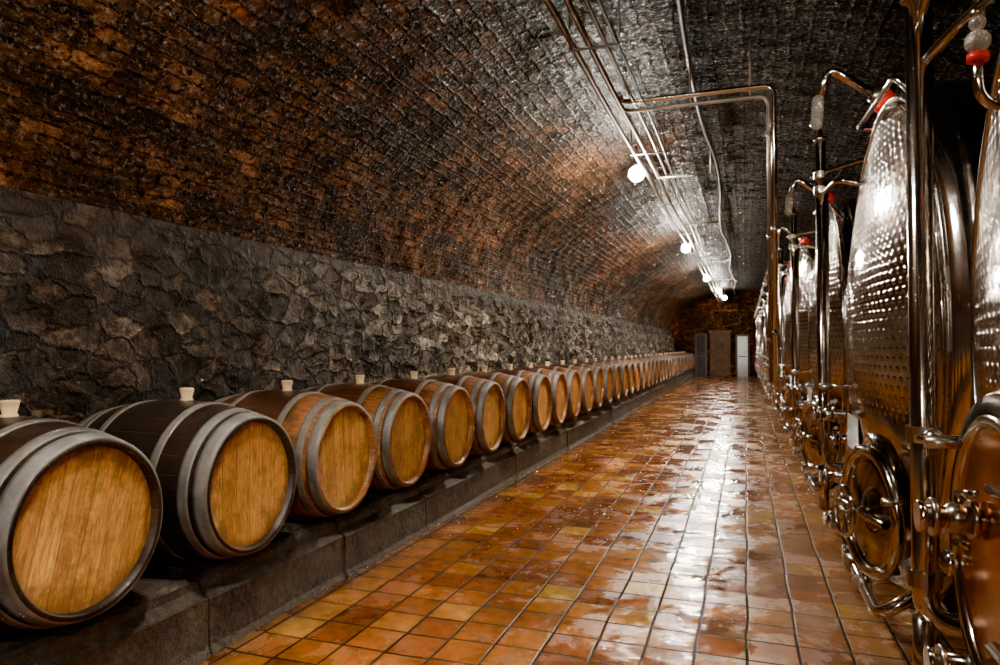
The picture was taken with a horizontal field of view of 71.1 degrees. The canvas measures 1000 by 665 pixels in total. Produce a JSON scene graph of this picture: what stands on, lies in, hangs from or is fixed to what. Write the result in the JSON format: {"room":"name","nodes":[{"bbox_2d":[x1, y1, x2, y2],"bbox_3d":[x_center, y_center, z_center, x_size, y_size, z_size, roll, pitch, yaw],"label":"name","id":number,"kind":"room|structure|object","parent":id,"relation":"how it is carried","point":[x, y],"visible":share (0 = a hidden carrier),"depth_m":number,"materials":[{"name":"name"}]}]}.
{"room":"wine cellar","nodes":[
{"label":"wine cellar","id":0,"kind":"room"},
{"bbox_2d":[0,186,674,423],"bbox_3d":[1.224,0.536,12.542,0.203,1.950,38.500,0,-1,19],"label":"wall","id":1,"kind":"structure","parent":0,"point":[101,309],"depth_m":4.22,"materials":[{"name":"stone"}]},
{"bbox_2d":[0,0,999,330],"bbox_3d":[4.047,-1.302,11.592,6.100,1.685,38.500,0,-1,19],"label":"ceiling","id":2,"kind":"structure","parent":0,"point":[458,142],"depth_m":5.20,"materials":[{"name":"brick"}]},
{"bbox_2d":[543,0,723,301],"bbox_3d":[3.181,-1.871,11.854,0.340,0.406,38.000,0,-1,19],"label":"ceiling pipe","id":3,"kind":"object","parent":2,"relation":"attached to","point":[573,48],"depth_m":5.47,"materials":[{"name":"silver metal"}]},
{"bbox_2d":[629,145,643,181],"bbox_3d":[1.537,-1.888,7.820,0.191,0.400,0.170,0,-1,19],"label":"ceiling lamp","id":4,"kind":"object","parent":2,"relation":"hanging from","point":[636,173],"depth_m":7.77,"materials":[{"name":"white glass"}]},
{"bbox_2d":[681,234,690,251],"bbox_3d":[3.649,-1.766,13.701,0.191,0.400,0.170,0,-1,19],"label":"ceiling lamp","id":5,"kind":"object","parent":2,"relation":"hanging from","point":[684,248],"depth_m":13.65,"materials":[{"name":"white glass"}]},
{"bbox_2d":[657,136,731,279],"bbox_3d":[4.206,-1.851,13.985,0.587,0.441,12.918,0,-1,19],"label":"brackets","id":6,"kind":"object","parent":2,"relation":"attached to","point":[710,136],"visible":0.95,"depth_m":10.81,"materials":[{"name":"grey metal"}]},
{"bbox_2d":[617,41,779,386],"bbox_3d":[1.536,-0.921,5.470,1.198,2.670,0.302,0,-1,19],"label":"pipe","id":7,"kind":"object","parent":2,"relation":"attached to","point":[772,123],"visible":0.94,"depth_m":5.39,"materials":[{"name":"metal"}]},
{"bbox_2d":[676,0,735,293],"bbox_3d":[3.690,-2.053,11.679,0.140,0.172,38.002,0,-1,19],"label":"conduit","id":8,"kind":"object","parent":2,"relation":"attached to","point":[683,28],"depth_m":6.50,"materials":[{"name":"grey metal"}]},
{"bbox_2d":[704,267,710,280],"bbox_3d":[5.805,-1.643,19.620,0.191,0.400,0.170,0,-1,19],"label":"ceiling lamp","id":9,"kind":"object","parent":2,"relation":"hanging from","point":[706,278],"depth_m":19.57,"materials":[{"name":"white glass"}]},
{"bbox_2d":[195,376,966,664],"bbox_3d":[4.047,1.540,11.533,6.300,0.100,38.700,0,-1,19],"label":"floor","id":10,"kind":"structure","parent":0,"point":[689,528],"depth_m":3.85,"materials":[{"name":"tile"}]},
{"bbox_2d":[0,369,693,664],"bbox_3d":[1.647,1.347,12.139,0.842,0.310,37.750,0,-1,19],"label":"ledge","id":11,"kind":"object","parent":10,"relation":"on","point":[162,619],"visible":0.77,"depth_m":3.29,"materials":[{"name":"grey concrete"}]},
{"bbox_2d":[0,400,162,631],"bbox_3d":[-1.713,0.609,2.404,0.840,0.757,0.704,0,-1,19],"label":"wine barrel","id":12,"kind":"object","parent":11,"relation":"on","point":[81,507],"visible":1,"depth_m":2.23,"materials":[{"name":"brown wood"}]},
{"bbox_2d":[78,388,296,561],"bbox_3d":[-1.439,0.624,3.133,0.840,0.769,0.716,0,-3,19],"label":"wine barrel","id":13,"kind":"object","parent":11,"relation":"on","point":[227,474],"visible":0.75,"depth_m":2.90,"materials":[{"name":"brown wood"}]},
{"bbox_2d":[213,380,375,519],"bbox_3d":[-1.196,0.639,3.862,0.840,0.754,0.699,0,-1,20],"label":"wine barrel","id":14,"kind":"object","parent":11,"relation":"on","point":[333,439],"visible":0.64,"depth_m":3.65,"materials":[{"name":"brown wood"}]},
{"bbox_2d":[300,375,430,491],"bbox_3d":[-0.953,0.654,4.569,0.840,0.772,0.720,0,-3,19],"label":"wine barrel","id":15,"kind":"object","parent":11,"relation":"on","point":[400,418],"visible":0.54,"depth_m":4.37,"materials":[{"name":"brown wood"}]},
{"bbox_2d":[365,371,473,471],"bbox_3d":[-0.690,0.669,5.289,0.840,0.754,0.699,0,-1,19],"label":"wine barrel","id":16,"kind":"object","parent":11,"relation":"on","point":[449,406],"visible":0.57,"depth_m":5.09,"materials":[{"name":"brown wood"}]},
{"bbox_2d":[417,368,504,455],"bbox_3d":[-0.442,0.684,6.015,0.840,0.754,0.699,0,-1,19],"label":"wine barrel","id":17,"kind":"object","parent":11,"relation":"on","point":[487,397],"visible":0.45,"depth_m":5.83,"materials":[{"name":"brown wood"}]},
{"bbox_2d":[455,366,531,443],"bbox_3d":[-0.182,0.699,6.745,0.840,0.766,0.713,0,0,20],"label":"wine barrel","id":18,"kind":"object","parent":11,"relation":"on","point":[516,391],"visible":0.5,"depth_m":6.56,"materials":[{"name":"brown wood"}]},
{"bbox_2d":[487,364,551,433],"bbox_3d":[0.077,0.714,7.458,0.840,0.754,0.700,0,-1,19],"label":"wine barrel","id":19,"kind":"object","parent":11,"relation":"on","point":[539,384],"visible":0.35,"depth_m":7.27,"materials":[{"name":"brown wood"}]},
{"bbox_2d":[512,363,567,425],"bbox_3d":[0.316,0.729,8.178,0.840,0.754,0.700,0,-1,19],"label":"wine barrel","id":20,"kind":"object","parent":11,"relation":"on","point":[558,382],"visible":0.38,"depth_m":8.02,"materials":[{"name":"brown wood"}]},
{"bbox_2d":[532,361,581,418],"bbox_3d":[0.561,0.744,8.902,0.840,0.774,0.721,0,-3,20],"label":"wine barrel","id":21,"kind":"object","parent":11,"relation":"on","point":[572,376],"visible":0.34,"depth_m":8.76,"materials":[{"name":"brown wood"}]},
{"bbox_2d":[543,360,593,413],"bbox_3d":[0.820,0.759,9.622,0.840,0.754,0.699,0,-1,20],"label":"wine barrel","id":22,"kind":"object","parent":11,"relation":"on","point":[586,375],"visible":0.3,"depth_m":9.46,"materials":[{"name":"brown wood"}]},
{"bbox_2d":[560,359,603,408],"bbox_3d":[1.067,0.774,10.343,0.840,0.754,0.699,0,-1,19],"label":"wine barrel","id":23,"kind":"object","parent":11,"relation":"on","point":[597,371],"visible":0.29,"depth_m":10.21,"materials":[{"name":"brown wood"}]},
{"bbox_2d":[572,359,613,404],"bbox_3d":[1.332,0.789,11.063,0.840,0.771,0.718,0,-3,20],"label":"wine barrel","id":24,"kind":"object","parent":11,"relation":"on","point":[608,376],"visible":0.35,"depth_m":10.91,"materials":[{"name":"brown wood"}]},
{"bbox_2d":[583,358,620,400],"bbox_3d":[1.576,0.804,11.778,0.840,0.754,0.700,0,-1,18],"label":"wine barrel","id":25,"kind":"object","parent":11,"relation":"on","point":[616,368],"visible":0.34,"depth_m":11.64,"materials":[{"name":"brown wood"}]},
{"bbox_2d":[597,357,628,397],"bbox_3d":[1.837,0.819,12.517,0.840,0.754,0.699,0,-1,20],"label":"wine barrel","id":26,"kind":"object","parent":11,"relation":"on","point":[623,367],"visible":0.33,"depth_m":12.39,"materials":[{"name":"brown wood"}]},
{"bbox_2d":[609,357,634,394],"bbox_3d":[2.085,0.834,13.235,0.840,0.754,0.700,0,-1,20],"label":"wine barrel","id":27,"kind":"object","parent":11,"relation":"on","point":[630,365],"visible":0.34,"depth_m":13.12,"materials":[{"name":"brown wood"}]},
{"bbox_2d":[607,356,639,392],"bbox_3d":[2.335,0.850,13.973,0.840,0.756,0.702,0,-1,20],"label":"wine barrel","id":28,"kind":"object","parent":11,"relation":"on","point":[636,364],"visible":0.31,"depth_m":13.88,"materials":[{"name":"brown wood"}]},
{"bbox_2d":[620,356,645,389],"bbox_3d":[2.590,0.864,14.663,0.840,0.756,0.702,0,-1,18],"label":"wine barrel","id":29,"kind":"object","parent":11,"relation":"on","point":[641,363],"visible":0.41,"depth_m":14.50,"materials":[{"name":"brown wood"}]},
{"bbox_2d":[628,355,650,387],"bbox_3d":[2.857,0.879,15.402,0.840,0.770,0.718,0,-3,20],"label":"wine barrel","id":30,"kind":"object","parent":11,"relation":"on","point":[647,362],"visible":0.29,"depth_m":15.24,"materials":[{"name":"brown wood"}]},
{"bbox_2d":[629,355,653,385],"bbox_3d":[3.093,0.894,16.126,0.840,0.756,0.702,0,-1,19],"label":"wine barrel","id":31,"kind":"object","parent":11,"relation":"on","point":[650,360],"visible":0.23,"depth_m":16.07,"materials":[{"name":"brown wood"}]},
{"bbox_2d":[639,355,657,384],"bbox_3d":[3.345,0.909,16.834,0.840,0.775,0.723,0,1,18],"label":"wine barrel","id":32,"kind":"object","parent":11,"relation":"on","point":[655,361],"visible":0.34,"depth_m":16.67,"materials":[{"name":"brown wood"}]},
{"bbox_2d":[641,354,661,382],"bbox_3d":[3.614,0.924,17.566,0.840,0.754,0.700,0,-1,19],"label":"wine barrel","id":33,"kind":"object","parent":11,"relation":"on","point":[659,360],"visible":0.27,"depth_m":17.39,"materials":[{"name":"brown wood"}]},
{"bbox_2d":[646,354,664,380],"bbox_3d":[3.854,0.939,18.296,0.840,0.764,0.711,0,-2,20],"label":"wine barrel","id":34,"kind":"object","parent":11,"relation":"on","point":[662,359],"visible":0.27,"depth_m":18.23,"materials":[{"name":"brown wood"}]},
{"bbox_2d":[651,354,667,379],"bbox_3d":[4.098,0.954,19.007,0.840,0.771,0.718,0,-3,19],"label":"wine barrel","id":35,"kind":"object","parent":11,"relation":"on","point":[665,359],"visible":0.19,"depth_m":18.93,"materials":[{"name":"brown wood"}]},
{"bbox_2d":[653,353,670,378],"bbox_3d":[4.372,0.969,19.721,0.840,0.754,0.699,0,-1,18],"label":"wine barrel","id":36,"kind":"object","parent":11,"relation":"on","point":[668,358],"visible":0.25,"depth_m":19.48,"materials":[{"name":"brown wood"}]},
{"bbox_2d":[658,353,673,377],"bbox_3d":[4.627,0.984,20.450,0.840,0.773,0.721,0,-3,20],"label":"wine barrel","id":37,"kind":"object","parent":11,"relation":"on","point":[672,358],"visible":0.22,"depth_m":20.38,"materials":[{"name":"brown wood"}]},
{"bbox_2d":[661,353,675,376],"bbox_3d":[4.858,0.999,21.167,0.840,0.762,0.709,0,-1,19],"label":"wine barrel","id":38,"kind":"object","parent":11,"relation":"on","point":[661,353],"visible":0.2,"depth_m":21.24,"materials":[{"name":"brown wood"}]},
{"bbox_2d":[664,353,678,375],"bbox_3d":[5.128,1.014,21.890,0.840,0.764,0.711,0,0,19],"label":"wine barrel","id":39,"kind":"object","parent":11,"relation":"on","point":[676,357],"visible":0.25,"depth_m":21.72,"materials":[{"name":"brown wood"}]},
{"bbox_2d":[663,353,679,374],"bbox_3d":[5.365,1.029,22.622,0.840,0.754,0.699,0,-1,19],"label":"wine barrel","id":40,"kind":"object","parent":11,"relation":"on","point":[666,353],"visible":0.2,"depth_m":22.57,"materials":[{"name":"brown wood"}]},
{"bbox_2d":[669,353,682,373],"bbox_3d":[5.631,1.044,23.335,0.840,0.754,0.700,0,-1,19],"label":"wine barrel","id":41,"kind":"object","parent":11,"relation":"on","point":[681,362],"visible":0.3,"depth_m":23.23,"materials":[{"name":"brown wood"}]},
{"bbox_2d":[671,352,683,372],"bbox_3d":[5.878,1.059,24.071,0.840,0.754,0.699,0,-1,19],"label":"wine barrel","id":42,"kind":"object","parent":11,"relation":"on","point":[671,352],"visible":0.17,"depth_m":24.01,"materials":[{"name":"brown wood"}]},
{"bbox_2d":[673,352,685,371],"bbox_3d":[6.135,1.074,24.798,0.840,0.770,0.717,0,0,20],"label":"wine barrel","id":43,"kind":"object","parent":11,"relation":"on","point":[673,352],"visible":0.22,"depth_m":24.67,"materials":[{"name":"brown wood"}]},
{"bbox_2d":[677,352,688,370],"bbox_3d":[6.631,1.104,26.235,0.840,0.754,0.699,0,-1,19],"label":"wine barrel","id":44,"kind":"object","parent":11,"relation":"on","point":[677,352],"visible":0.23,"depth_m":26.12,"materials":[{"name":"brown wood"}]},
{"bbox_2d":[679,352,690,369],"bbox_3d":[6.890,1.119,26.958,0.840,0.754,0.700,0,-1,20],"label":"wine barrel","id":45,"kind":"object","parent":11,"relation":"on","point":[679,352],"visible":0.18,"depth_m":26.86,"materials":[{"name":"brown wood"}]},
{"bbox_2d":[708,330,731,376],"bbox_3d":[9.350,0.883,29.729,0.920,1.960,0.450,0,-1,19],"label":"door","id":46,"kind":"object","parent":10,"relation":"on","point":[720,353],"visible":1,"depth_m":29.54,"materials":[{"name":"brown wood"}]},
{"bbox_2d":[754,310,757,370],"bbox_3d":[9.833,0.476,23.415,2.521,2.520,2.066,0,-1,19],"label":"tank","id":47,"kind":"object","parent":10,"relation":"on","point":[757,310],"visible":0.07,"depth_m":24.43,"materials":[{"name":"metal"}]},
{"bbox_2d":[755,310,757,373],"bbox_3d":[9.106,0.433,21.339,2.521,2.520,2.066,0,-1,19],"label":"tank","id":48,"kind":"object","parent":10,"relation":"on","point":[755,310],"visible":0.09,"depth_m":22.36,"materials":[{"name":"metal"}]},
{"bbox_2d":[756,303,759,375],"bbox_3d":[8.379,0.390,19.263,2.521,2.520,2.066,0,-1,19],"label":"tank","id":49,"kind":"object","parent":10,"relation":"on","point":[758,365],"visible":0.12,"depth_m":20.29,"materials":[{"name":"metal"}]},
{"bbox_2d":[758,293,765,391],"bbox_3d":[6.926,0.304,15.111,2.521,2.520,2.066,0,-1,19],"label":"tank","id":50,"kind":"object","parent":10,"relation":"on","point":[760,299],"visible":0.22,"depth_m":16.13,"materials":[{"name":"metal"}]},
{"bbox_2d":[757,297,766,384],"bbox_3d":[7.652,0.347,17.187,2.521,2.520,2.066,0,-1,19],"label":"tank","id":51,"kind":"object","parent":10,"relation":"on","point":[758,304],"visible":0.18,"depth_m":18.20,"materials":[{"name":"metal"}]},
{"bbox_2d":[760,285,778,398],"bbox_3d":[6.199,0.261,13.035,2.521,2.520,2.066,0,-1,19],"label":"tank","id":52,"kind":"object","parent":10,"relation":"on","point":[764,363],"visible":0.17,"depth_m":14.06,"materials":[{"name":"metal"}]},
{"bbox_2d":[763,272,786,408],"bbox_3d":[5.472,0.218,10.959,2.521,2.520,2.066,0,-1,19],"label":"tank","id":53,"kind":"object","parent":10,"relation":"on","point":[765,283],"visible":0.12,"depth_m":11.50,"materials":[{"name":"metal"}]},
{"bbox_2d":[767,258,790,424],"bbox_3d":[4.745,0.175,8.883,2.521,2.520,2.066,0,-1,19],"label":"tank","id":54,"kind":"object","parent":10,"relation":"on","point":[775,398],"visible":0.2,"depth_m":8.75,"materials":[{"name":"metal"}]},
{"bbox_2d":[778,226,815,446],"bbox_3d":[4.019,0.132,6.807,2.521,2.520,2.066,0,-1,19],"label":"tank","id":55,"kind":"object","parent":10,"relation":"on","point":[806,258],"visible":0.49,"depth_m":6.75,"materials":[{"name":"metal"}]},
{"bbox_2d":[784,178,856,494],"bbox_3d":[3.292,0.088,4.731,2.521,2.520,2.066,0,-1,19],"label":"tank","id":56,"kind":"object","parent":10,"relation":"on","point":[842,211],"visible":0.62,"depth_m":4.59,"materials":[{"name":"metal"}]},
{"bbox_2d":[810,67,992,618],"bbox_3d":[2.565,0.045,2.655,2.521,2.520,2.066,0,-1,19],"label":"tank","id":57,"kind":"object","parent":10,"relation":"on","point":[873,515],"visible":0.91,"depth_m":2.50,"materials":[{"name":"metal"}]},
{"bbox_2d":[900,0,999,664],"bbox_3d":[1.838,0.002,0.579,2.521,2.520,2.066,0,-1,19],"label":"tank","id":58,"kind":"object","parent":10,"relation":"on","point":[971,515],"visible":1,"depth_m":1.57,"materials":[{"name":"metal"}]},
{"bbox_2d":[671,291,766,376],"bbox_3d":[10.399,0.041,29.717,6.222,3.653,0.058,0,-1,19],"label":"wall","id":59,"kind":"structure","parent":0,"point":[736,313],"depth_m":30.06,"materials":[{"name":"brick"}]},
{"bbox_2d":[695,334,706,375],"bbox_3d":[8.655,0.962,30.166,0.500,1.830,0.172,0,-1,19],"label":"door","id":60,"kind":"structure","parent":59,"relation":"in","point":[700,339],"depth_m":30.15,"materials":[{"name":"paint"}]},
{"bbox_2d":[735,334,749,376],"bbox_3d":[10.260,0.975,29.604,0.560,1.780,0.172,0,-1,19],"label":"door","id":61,"kind":"structure","parent":59,"relation":"in","point":[743,340],"depth_m":29.59,"materials":[{"name":"white metal"}]}
]}

